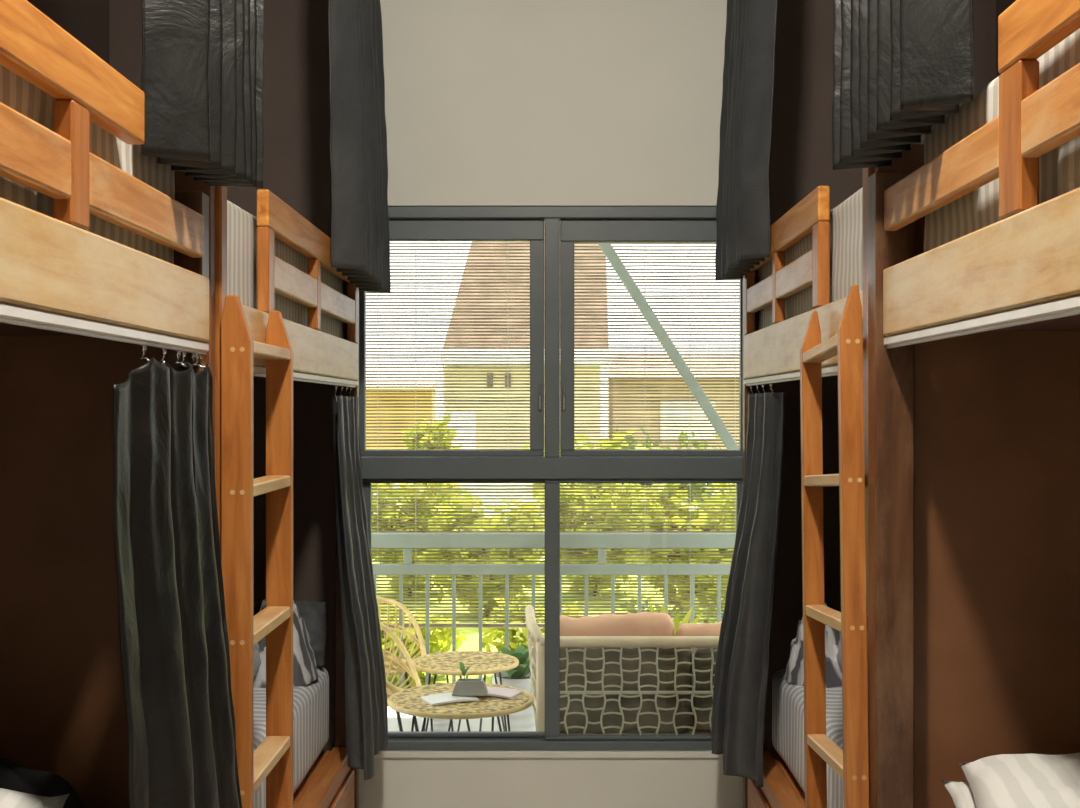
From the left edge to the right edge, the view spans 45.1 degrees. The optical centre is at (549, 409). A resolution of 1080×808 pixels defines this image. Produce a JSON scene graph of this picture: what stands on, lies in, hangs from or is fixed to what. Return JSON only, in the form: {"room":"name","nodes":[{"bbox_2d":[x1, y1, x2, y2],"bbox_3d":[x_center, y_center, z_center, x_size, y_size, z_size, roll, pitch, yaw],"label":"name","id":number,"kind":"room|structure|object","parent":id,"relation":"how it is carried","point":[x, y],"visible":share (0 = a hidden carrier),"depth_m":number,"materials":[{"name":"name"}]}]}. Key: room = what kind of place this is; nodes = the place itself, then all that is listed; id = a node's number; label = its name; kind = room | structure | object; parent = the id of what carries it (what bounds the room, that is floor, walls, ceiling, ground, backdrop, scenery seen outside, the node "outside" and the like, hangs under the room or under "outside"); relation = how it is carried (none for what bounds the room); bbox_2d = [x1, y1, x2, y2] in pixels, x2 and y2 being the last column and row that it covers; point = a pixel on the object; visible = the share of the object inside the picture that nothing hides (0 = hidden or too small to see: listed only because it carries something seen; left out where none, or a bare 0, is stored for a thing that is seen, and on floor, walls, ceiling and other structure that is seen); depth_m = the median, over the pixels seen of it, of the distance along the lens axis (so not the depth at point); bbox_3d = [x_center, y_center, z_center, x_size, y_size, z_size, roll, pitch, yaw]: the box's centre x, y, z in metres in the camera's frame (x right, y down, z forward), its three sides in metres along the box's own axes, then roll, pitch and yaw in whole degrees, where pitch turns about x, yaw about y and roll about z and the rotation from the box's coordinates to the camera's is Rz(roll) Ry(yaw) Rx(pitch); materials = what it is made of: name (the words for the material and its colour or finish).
{"room":"dormitory","nodes":[
{"label":"dormitory","id":0,"kind":"room"},
{"bbox_2d":[27,0,108,63],"bbox_3d":[-1.670,-0.250,1.760,0.100,3.700,6.320,0,0,0],"label":"wall","id":1,"kind":"structure","parent":0,"point":[87,21],"depth_m":4.52,"materials":[{"name":"brown paint"}]},
{"bbox_2d":[0,171,214,807],"bbox_3d":[-1.150,0.520,2.662,0.920,2.160,0.040,0,0,0],"label":"wall","id":2,"kind":"structure","parent":0,"point":[63,702],"depth_m":2.64,"materials":[{"name":"brown paint"}]},
{"bbox_2d":[387,706,496,730],"bbox_3d":[0.000,1.661,6.110,8.000,0.119,2.380,0,0,0],"label":"floor","id":3,"kind":"structure","parent":0,"point":[406,720],"depth_m":6.64,"materials":[{"name":"tile"}]},
{"bbox_2d":[380,623,421,730],"bbox_3d":[-0.884,1.200,5.706,0.644,0.804,0.623,0,0,9],"label":"tub chair","id":4,"kind":"object","parent":3,"relation":"on","point":[391,689],"visible":0.19,"depth_m":5.90,"materials":[{"name":"wicker"}]},
{"bbox_2d":[376,595,426,730],"bbox_3d":[-0.927,1.200,6.374,0.644,0.804,0.623,0,0,20],"label":"tub chair","id":5,"kind":"object","parent":3,"relation":"on","point":[420,643],"visible":0.2,"depth_m":6.56,"materials":[{"name":"beige wicker"}]},
{"bbox_2d":[422,682,454,730],"bbox_3d":[-0.551,1.483,6.468,0.273,0.233,0.185,0,0,-40],"label":"potted plant","id":6,"kind":"object","parent":3,"relation":"on","point":[438,724],"visible":0.17,"depth_m":6.40,"materials":[{"name":"white plant"}]},
{"bbox_2d":[387,683,533,730],"bbox_3d":[-0.363,1.384,5.300,0.596,0.427,0.596,0,0,0],"label":"round table","id":7,"kind":"object","parent":3,"relation":"on","point":[408,701],"visible":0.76,"depth_m":5.16,"materials":[{"name":"wicker"}]},
{"bbox_2d":[420,693,478,705],"bbox_3d":[-0.405,1.162,5.240,0.200,0.014,0.140,0,0,-26],"label":"magazine","id":8,"kind":"object","parent":7,"relation":"on","point":[442,698],"visible":0.91,"depth_m":5.21,"materials":[{"name":"white paper"}]},
{"bbox_2d":[452,662,487,695],"bbox_3d":[-0.325,1.089,5.285,0.144,0.125,0.083,0,0,0],"label":"planter","id":9,"kind":"object","parent":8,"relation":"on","point":[464,686],"visible":1,"depth_m":5.25,"materials":[{"name":"grey concrete"}]},
{"bbox_2d":[487,687,522,698],"bbox_3d":[-0.225,1.162,5.350,0.190,0.014,0.130,0,0,20],"label":"magazine","id":10,"kind":"object","parent":7,"relation":"on","point":[508,693],"visible":0.67,"depth_m":5.33,"materials":[{"name":"white paper"}]},
{"bbox_2d":[412,651,518,730],"bbox_3d":[-0.397,1.383,6.080,0.506,0.427,0.506,0,0,0],"label":"round table","id":11,"kind":"object","parent":3,"relation":"on","point":[480,662],"visible":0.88,"depth_m":6.02,"materials":[{"name":"wicker"}]},
{"bbox_2d":[492,644,535,730],"bbox_3d":[-0.168,1.388,6.433,0.332,0.424,0.338,0,0,0],"label":"potted plant","id":12,"kind":"object","parent":3,"relation":"on","point":[518,677],"visible":0.38,"depth_m":6.38,"materials":[{"name":"green plant"}]},
{"bbox_2d":[372,532,735,688],"bbox_3d":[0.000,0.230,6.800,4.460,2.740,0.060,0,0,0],"label":"balcony railing","id":13,"kind":"object","parent":3,"relation":"on","point":[407,541],"visible":0.23,"depth_m":6.78,"materials":[{"name":"metal"}]},
{"bbox_2d":[525,605,718,734],"bbox_3d":[0.608,1.225,5.509,1.435,0.758,0.801,0,0,0],"label":"outdoor sofa","id":14,"kind":"object","parent":3,"relation":"on","point":[536,640],"visible":0.39,"depth_m":5.12,"materials":[{"name":"wicker"}]},
{"bbox_2d":[560,612,673,635],"bbox_3d":[0.261,1.059,5.309,0.492,0.468,0.110,0,0,0],"label":"throw cushion","id":15,"kind":"object","parent":14,"relation":"on","point":[642,623],"visible":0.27,"depth_m":5.26,"materials":[{"name":"beige fabric"}]},
{"bbox_2d":[560,647,691,733],"bbox_3d":[0.281,1.110,5.208,0.572,0.373,0.108,0,0,0],"label":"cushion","id":16,"kind":"object","parent":14,"relation":"on","point":[574,656],"visible":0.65,"depth_m":5.16,"materials":[{"name":"grey fabric"}]},
{"bbox_2d":[675,621,721,725],"bbox_3d":[0.856,1.073,5.309,0.688,0.443,0.113,0,0,0],"label":"throw cushion","id":17,"kind":"object","parent":14,"relation":"on","point":[686,629],"visible":0.05,"depth_m":5.27,"materials":[{"name":"fabric"}]},
{"bbox_2d":[693,647,717,730],"bbox_3d":[0.896,1.113,5.207,0.648,0.369,0.110,0,0,0],"label":"cushion","id":18,"kind":"object","parent":14,"relation":"on","point":[702,716],"visible":0.15,"depth_m":5.16,"materials":[{"name":"grey fabric"}]},
{"bbox_2d":[626,604,703,635],"bbox_3d":[0.530,1.279,6.348,0.362,0.642,0.293,0,0,28],"label":"potted plant","id":19,"kind":"object","parent":3,"relation":"on","point":[677,624],"visible":0.02,"depth_m":6.38,"materials":[{"name":"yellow plant"}]},
{"bbox_2d":[598,243,739,449],"bbox_3d":[0.995,0.250,6.852,1.742,2.726,0.040,0,0,0],"label":"diagonal brace","id":20,"kind":"object","parent":3,"relation":"on","point":[608,250],"visible":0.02,"depth_m":6.83,"materials":[{"name":"paint"}]},
{"bbox_2d":[109,0,995,807],"bbox_3d":[0.010,-0.250,4.850,3.260,3.700,0.140,0,0,0],"label":"wall","id":21,"kind":"structure","parent":0,"point":[488,102],"depth_m":4.78,"materials":[{"name":"paint"}]},
{"bbox_2d":[374,751,722,757],"bbox_3d":[0.010,1.266,4.774,1.510,0.022,0.012,0,0,0],"label":"window sill","id":22,"kind":"structure","parent":21,"relation":"attached to","point":[382,754],"depth_m":4.77,"materials":[{"name":"paint"}]},
{"bbox_2d":[359,206,742,750],"bbox_3d":[0.010,0.252,4.830,1.510,2.007,0.099,0,0,0],"label":"window","id":23,"kind":"structure","parent":21,"relation":"in","point":[565,226],"depth_m":4.80,"materials":[{"name":"paint"}]},
{"bbox_2d":[874,144,1079,807],"bbox_3d":[1.155,0.520,2.752,0.930,2.160,0.033,0,0,0],"label":"wall","id":24,"kind":"structure","parent":0,"point":[997,413],"depth_m":2.73,"materials":[{"name":"brown laminate"}]},
{"bbox_2d":[996,0,1015,77],"bbox_3d":[1.690,-0.250,1.760,0.100,3.700,6.320,0,0,0],"label":"wall","id":25,"kind":"structure","parent":0,"point":[1001,5],"depth_m":4.75,"materials":[{"name":"brown paint"}]},
{"bbox_3d":[0.010,-2.150,1.760,3.460,0.100,6.320,0,0,0],"label":"ceiling","id":26,"kind":"structure","parent":0,"visible":0},
{"bbox_3d":[-0.665,-2.067,1.680,0.050,0.065,1.960,0,0,0],"label":"track","id":27,"kind":"object","parent":26,"relation":"attached to","visible":0},
{"bbox_2d":[141,0,263,187],"bbox_3d":[-0.653,-1.238,2.452,0.111,1.585,0.382,0,0,6],"label":"curtain","id":28,"kind":"object","parent":27,"relation":"hanging from","point":[202,71],"visible":1,"depth_m":2.34,"materials":[{"name":"black fabric"}]},
{"bbox_3d":[0.665,-2.067,1.720,0.050,0.065,2.040,0,0,0],"label":"track","id":29,"kind":"object","parent":26,"relation":"attached to","visible":0},
{"bbox_2d":[832,0,973,169],"bbox_3d":[0.654,-1.265,2.451,0.115,1.530,0.524,0,0,-2],"label":"curtain","id":30,"kind":"object","parent":29,"relation":"hanging from","point":[900,67],"visible":1,"depth_m":2.38,"materials":[{"name":"black fabric"}]},
{"bbox_3d":[-0.665,-2.067,3.710,0.050,0.065,1.980,0,0,0],"label":"track","id":31,"kind":"object","parent":26,"relation":"attached to","visible":0},
{"bbox_2d":[328,0,390,292],"bbox_3d":[-0.634,-1.225,4.330,0.126,1.610,0.683,0,0,0],"label":"curtain","id":32,"kind":"object","parent":31,"relation":"hanging from","point":[360,237],"visible":1,"depth_m":4.06,"materials":[{"name":"black fabric"}]},
{"bbox_3d":[0.665,-2.067,3.730,0.050,0.065,1.860,0,0,0],"label":"track","id":33,"kind":"object","parent":26,"relation":"attached to","visible":0},
{"bbox_2d":[715,0,776,280],"bbox_3d":[0.648,-1.245,4.269,0.121,1.570,0.722,0,0,0],"label":"curtain","id":34,"kind":"object","parent":33,"relation":"hanging from","point":[743,203],"visible":1,"depth_m":4.04,"materials":[{"name":"black fabric"}]},
{"bbox_3d":[0.000,-1.330,6.035,8.000,0.140,2.230,0,0,0],"label":"ceiling","id":35,"kind":"structure","parent":0,"visible":0},
{"bbox_3d":[0.000,-1.180,6.980,4.800,0.160,0.240,0,0,0],"label":"trim","id":36,"kind":"structure","parent":35,"relation":"attached to","visible":0},
{"bbox_2d":[366,242,529,449],"bbox_3d":[-0.550,-0.345,7.020,0.879,1.116,0.017,0,0,0],"label":"bamboo blind","id":37,"kind":"object","parent":36,"relation":"hanging from","point":[377,295],"depth_m":7.02,"materials":[{"name":"beige wood"}]},
{"bbox_2d":[371,483,544,531],"bbox_3d":[-0.496,0.526,7.020,0.933,0.259,0.017,0,0,0],"label":"bamboo blind","id":38,"kind":"object","parent":36,"relation":"hanging from","point":[377,485],"depth_m":7.02,"materials":[{"name":"beige wood"}]},
{"bbox_2d":[377,575,544,627],"bbox_3d":[-0.480,1.033,7.020,0.901,0.280,0.017,0,0,0],"label":"bamboo blind","id":39,"kind":"object","parent":36,"relation":"hanging from","point":[476,625],"depth_m":7.02,"materials":[{"name":"beige wood"}]},
{"bbox_2d":[562,575,728,623],"bbox_3d":[0.515,1.022,7.020,0.895,0.259,0.017,0,0,0],"label":"hedge","id":40,"kind":"object","parent":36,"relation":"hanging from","point":[633,611],"depth_m":7.02,"materials":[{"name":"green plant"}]},
{"bbox_2d":[560,483,735,531],"bbox_3d":[0.529,0.526,7.020,0.944,0.259,0.017,0,0,0],"label":"bamboo blind","id":41,"kind":"object","parent":36,"relation":"hanging from","point":[641,529],"depth_m":7.02,"materials":[{"name":"beige wood"}]},
{"bbox_2d":[574,243,726,449],"bbox_3d":[0.542,-0.342,7.020,0.820,1.111,0.017,0,0,0],"label":"bamboo blind","id":42,"kind":"object","parent":36,"relation":"hanging from","point":[576,326],"depth_m":7.02,"materials":[{"name":"beige wood"}]},
{"bbox_2d":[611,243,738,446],"bbox_3d":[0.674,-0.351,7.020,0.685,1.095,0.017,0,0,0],"label":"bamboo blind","id":43,"kind":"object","parent":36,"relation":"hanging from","point":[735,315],"depth_m":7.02,"materials":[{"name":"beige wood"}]},
{"bbox_3d":[0.010,1.650,1.760,3.460,0.100,6.320,0,0,0],"label":"floor","id":44,"kind":"structure","parent":0,"visible":0},
{"bbox_2d":[0,0,208,372],"bbox_3d":[-1.130,0.532,1.627,0.930,2.135,2.015,0,0,0],"label":"bunk bed","id":45,"kind":"object","parent":44,"relation":"on","point":[58,276],"visible":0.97,"depth_m":1.90,"materials":[{"name":"brown wood"}]},
{"bbox_2d":[0,64,174,263],"bbox_3d":[-1.158,-0.352,1.655,0.854,0.354,1.810,0,0,0],"label":"mattress","id":46,"kind":"object","parent":45,"relation":"on","point":[17,93],"visible":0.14,"depth_m":2.11,"materials":[{"name":"white fabric"}]},
{"bbox_2d":[113,345,241,807],"bbox_3d":[-0.652,0.595,2.338,0.147,1.411,0.580,0,0,0],"label":"curtain","id":47,"kind":"object","parent":45,"relation":"hanging from","point":[175,652],"visible":1,"depth_m":2.25,"materials":[{"name":"fabric"}]},
{"bbox_3d":[-1.183,1.051,1.655,0.804,0.280,1.810,0,0,0],"label":"mattress","id":48,"kind":"object","parent":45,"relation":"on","visible":0},
{"bbox_2d":[0,788,68,807],"bbox_3d":[-1.130,0.757,2.070,0.620,0.284,0.328,0,0,0],"label":"pillow","id":49,"kind":"object","parent":48,"relation":"on","point":[8,798],"visible":1,"depth_m":2.17,"materials":[{"name":"white fabric"}]},
{"bbox_2d":[0,757,83,807],"bbox_3d":[-1.140,0.746,2.395,0.734,0.342,0.315,0,0,0],"label":"pillow","id":50,"kind":"object","parent":48,"relation":"on","point":[13,776],"visible":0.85,"depth_m":2.39,"materials":[{"name":"fabric"}]},
{"bbox_2d":[215,186,358,807],"bbox_3d":[-1.130,0.515,3.675,0.930,2.170,1.970,0,0,0],"label":"bunk bed","id":51,"kind":"object","parent":44,"relation":"on","point":[319,357],"visible":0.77,"depth_m":3.76,"materials":[{"name":"orange wood"}]},
{"bbox_2d":[221,295,292,807],"bbox_3d":[-0.648,0.681,2.907,0.060,1.837,0.451,0,0,0],"label":"ladder","id":52,"kind":"object","parent":51,"relation":"attached to","point":[272,760],"visible":0.89,"depth_m":2.78,"materials":[{"name":"orange wood"}]},
{"bbox_2d":[227,200,342,338],"bbox_3d":[-1.155,-0.319,3.683,0.861,0.348,1.835,0,0,0],"label":"mattress","id":53,"kind":"object","parent":51,"relation":"on","point":[242,226],"visible":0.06,"depth_m":3.17,"materials":[{"name":"white fabric"}]},
{"bbox_2d":[253,667,328,807],"bbox_3d":[-1.178,1.038,3.725,0.815,0.306,1.750,0,0,0],"label":"mattress","id":54,"kind":"object","parent":51,"relation":"on","point":[311,700],"visible":0.07,"depth_m":4.11,"materials":[{"name":"white fabric"}]},
{"bbox_2d":[253,643,260,677],"bbox_3d":[-1.220,0.800,4.260,0.580,0.251,0.351,0,0,0],"label":"pillow","id":55,"kind":"object","parent":54,"relation":"on","point":[256,656],"visible":0.02,"depth_m":4.18,"materials":[{"name":"grey fabric"}]},
{"bbox_2d":[253,599,319,687],"bbox_3d":[-0.898,0.744,4.330,0.248,0.303,0.319,0,0,0],"label":"pillow","id":56,"kind":"object","parent":54,"relation":"on","point":[305,672],"visible":0.26,"depth_m":4.26,"materials":[{"name":"grey fabric"}]},
{"bbox_2d":[253,600,326,666],"bbox_3d":[-0.930,0.780,4.528,0.306,0.226,0.193,0,0,0],"label":"cushion","id":57,"kind":"object","parent":54,"relation":"on","point":[313,613],"visible":0.21,"depth_m":4.50,"materials":[{"name":"grey fabric"}]},
{"bbox_2d":[332,385,387,779],"bbox_3d":[-0.639,0.550,4.385,0.158,1.260,0.506,0,0,2],"label":"curtain","id":58,"kind":"object","parent":51,"relation":"hanging from","point":[365,676],"visible":1,"depth_m":4.24,"materials":[{"name":"fabric"}]},
{"bbox_2d":[743,167,873,807],"bbox_3d":[1.130,0.497,3.697,0.930,2.205,1.845,0,0,0],"label":"bunk bed","id":59,"kind":"object","parent":44,"relation":"on","point":[771,354],"visible":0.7,"depth_m":3.75,"materials":[{"name":"orange wood"}]},
{"bbox_2d":[711,383,784,787],"bbox_3d":[0.638,0.553,4.307,0.181,1.274,0.661,0,0,0],"label":"curtain","id":60,"kind":"object","parent":59,"relation":"hanging from","point":[742,658],"visible":1,"depth_m":4.17,"materials":[{"name":"fabric"}]},
{"bbox_2d":[772,669,843,807],"bbox_3d":[1.177,1.038,3.728,0.816,0.306,1.655,0,0,0],"label":"mattress","id":61,"kind":"object","parent":59,"relation":"on","point":[787,698],"visible":0.1,"depth_m":4.09,"materials":[{"name":"white fabric"}]},
{"bbox_2d":[785,604,841,687],"bbox_3d":[0.885,0.761,4.299,0.205,0.270,0.232,0,0,-23],"label":"pillow","id":62,"kind":"object","parent":61,"relation":"on","point":[794,674],"visible":0.27,"depth_m":4.24,"materials":[{"name":"grey fabric"}]},
{"bbox_2d":[836,631,841,671],"bbox_3d":[1.220,0.799,4.220,0.580,0.259,0.350,0,0,0],"label":"pillow","id":63,"kind":"object","parent":61,"relation":"on","point":[839,655],"visible":0.02,"depth_m":4.21,"materials":[{"name":"grey fabric"}]},
{"bbox_2d":[758,187,862,329],"bbox_3d":[1.154,-0.345,3.705,0.862,0.390,1.690,0,0,0],"label":"mattress","id":64,"kind":"object","parent":59,"relation":"on","point":[846,219],"visible":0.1,"depth_m":3.27,"materials":[{"name":"white fabric"}]},
{"bbox_2d":[800,284,868,807],"bbox_3d":[0.642,0.673,2.943,0.048,1.883,0.564,0,0,0],"label":"ladder","id":65,"kind":"object","parent":59,"relation":"attached to","point":[851,763],"visible":1,"depth_m":2.77,"materials":[{"name":"orange wood"}]},
{"bbox_2d":[868,0,1079,807],"bbox_3d":[1.130,0.500,1.695,0.930,2.200,2.070,0,0,0],"label":"bunk bed","id":66,"kind":"object","parent":44,"relation":"on","point":[1020,271],"visible":1,"depth_m":2.34,"materials":[{"name":"brown wood"}]},
{"bbox_2d":[924,28,1079,252],"bbox_3d":[1.163,-0.383,1.695,0.844,0.385,1.810,0,0,0],"label":"mattress","id":67,"kind":"object","parent":66,"relation":"on","point":[1059,168],"visible":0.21,"depth_m":2.23,"materials":[{"name":"white fabric"}]},
{"bbox_3d":[1.182,1.051,1.715,0.805,0.280,1.850,0,0,0],"label":"mattress","id":68,"kind":"object","parent":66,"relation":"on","visible":0},
{"bbox_2d":[940,780,975,807],"bbox_3d":[1.160,0.825,2.430,0.740,0.223,0.411,0,0,-3],"label":"pillow","id":69,"kind":"object","parent":68,"relation":"on","point":[961,793],"visible":0.16,"depth_m":2.55,"materials":[{"name":"white fabric"}]},
{"bbox_2d":[958,752,1079,807],"bbox_3d":[1.150,0.752,2.340,0.720,0.200,0.446,0,0,5],"label":"pillow","id":70,"kind":"object","parent":69,"relation":"on","point":[1031,780],"visible":1,"depth_m":2.43,"materials":[{"name":"white fabric"}]},
{"label":"outside","id":71,"kind":"structure","parent":0,"visible":0},
{"bbox_2d":[372,552,722,688],"bbox_3d":[0.000,1.830,33.650,80.000,0.340,52.700,0,0,0],"label":"ground","id":72,"kind":"structure","parent":71,"point":[472,634],"depth_m":10.87,"materials":[{"name":"green plant"}]},
{"bbox_2d":[366,368,434,448],"bbox_3d":[-3.877,0.405,26.500,3.471,2.509,6.200,0,0,0],"label":"house","id":73,"kind":"structure","parent":72,"relation":"on","point":[366,368],"depth_m":24.00,"materials":[{"name":"yellow paint"}]},
{"bbox_2d":[372,483,462,595],"bbox_3d":[-1.297,1.076,11.590,1.229,1.254,1.043,0,0,0],"label":"bush","id":74,"kind":"object","parent":72,"relation":"on","point":[396,582],"visible":0.2,"depth_m":11.42,"materials":[{"name":"green plant"}]},
{"bbox_2d":[378,602,466,686],"bbox_3d":[-0.888,1.458,7.951,0.773,0.543,0.666,0,0,0],"label":"shrub","id":75,"kind":"object","parent":72,"relation":"on","point":[444,645],"visible":0.24,"depth_m":7.83,"materials":[{"name":"green plant"}]},
{"bbox_2d":[400,415,462,506],"bbox_3d":[-1.281,0.844,14.003,0.694,1.632,0.678,0,0,31],"label":"tree","id":76,"kind":"object","parent":72,"relation":"on","point":[447,415],"visible":0.09,"depth_m":13.89,"materials":[{"name":"green plant"}]},
{"bbox_2d":[418,490,544,615],"bbox_3d":[-0.506,1.194,10.415,1.050,1.144,0.927,0,0,16],"label":"bush","id":77,"kind":"object","parent":72,"relation":"on","point":[463,490],"visible":0.22,"depth_m":10.25,"materials":[{"name":"green plant"}]},
{"bbox_2d":[435,222,611,448],"bbox_3d":[-0.340,-0.870,19.500,2.249,5.060,6.000,0,0,0],"label":"house","id":78,"kind":"structure","parent":72,"relation":"on","point":[544,222],"depth_m":17.00,"materials":[{"name":"brown"}]},
{"bbox_2d":[482,592,584,659],"bbox_3d":[-0.080,1.429,8.025,0.719,0.594,0.653,0,0,0],"label":"shrub","id":79,"kind":"object","parent":72,"relation":"on","point":[517,636],"visible":0.2,"depth_m":7.98,"materials":[{"name":"green plant"}]},
{"bbox_2d":[373,483,731,530],"bbox_3d":[0.000,1.130,15.475,18.000,1.060,0.230,0,0,0],"label":"wall","id":80,"kind":"structure","parent":72,"relation":"on","point":[395,483],"depth_m":15.40,"materials":[{"name":"beige paint"}]},
{"bbox_2d":[520,431,654,513],"bbox_3d":[0.393,0.892,13.512,1.447,1.538,1.101,0,0,0],"label":"tree","id":81,"kind":"object","parent":72,"relation":"on","point":[618,431],"visible":0.09,"depth_m":13.36,"materials":[{"name":"green plant"}]},
{"bbox_2d":[536,483,647,598],"bbox_3d":[0.368,1.115,11.595,1.171,1.224,1.052,0,0,0],"label":"bush","id":82,"kind":"object","parent":72,"relation":"on","point":[559,483],"visible":0.29,"depth_m":11.44,"materials":[{"name":"green plant"}]},
{"bbox_2d":[593,425,733,513],"bbox_3d":[1.198,0.917,14.498,1.870,1.489,1.345,0,0,0],"label":"tree","id":83,"kind":"object","parent":72,"relation":"on","point":[637,425],"visible":0.07,"depth_m":14.39,"materials":[{"name":"green plant"}]},
{"bbox_2d":[620,595,715,622],"bbox_3d":[0.709,1.415,7.998,0.734,0.595,0.667,0,0,0],"label":"shrub","id":84,"kind":"object","parent":72,"relation":"on","point":[641,595],"visible":0.04,"depth_m":8.01,"materials":[{"name":"green plant"}]},
{"bbox_2d":[608,353,738,448],"bbox_3d":[2.520,0.313,23.500,3.231,2.694,6.200,0,0,0],"label":"house","id":85,"kind":"structure","parent":72,"relation":"on","point":[644,395],"depth_m":21.00,"materials":[{"name":"brown paint"}]},
{"bbox_2d":[627,483,734,612],"bbox_3d":[1.127,1.095,10.414,1.114,1.352,0.990,0,0,0],"label":"bush","id":86,"kind":"object","parent":72,"relation":"on","point":[712,483],"visible":0.33,"depth_m":10.26,"materials":[{"name":"green plant"}]},
{"bbox_2d":[716,483,736,520],"bbox_3d":[2.002,1.077,11.614,1.205,1.432,0.985,0,0,0],"label":"bush","id":87,"kind":"object","parent":72,"relation":"on","point":[730,483],"visible":0.02,"depth_m":11.52,"materials":[{"name":"green plant"}]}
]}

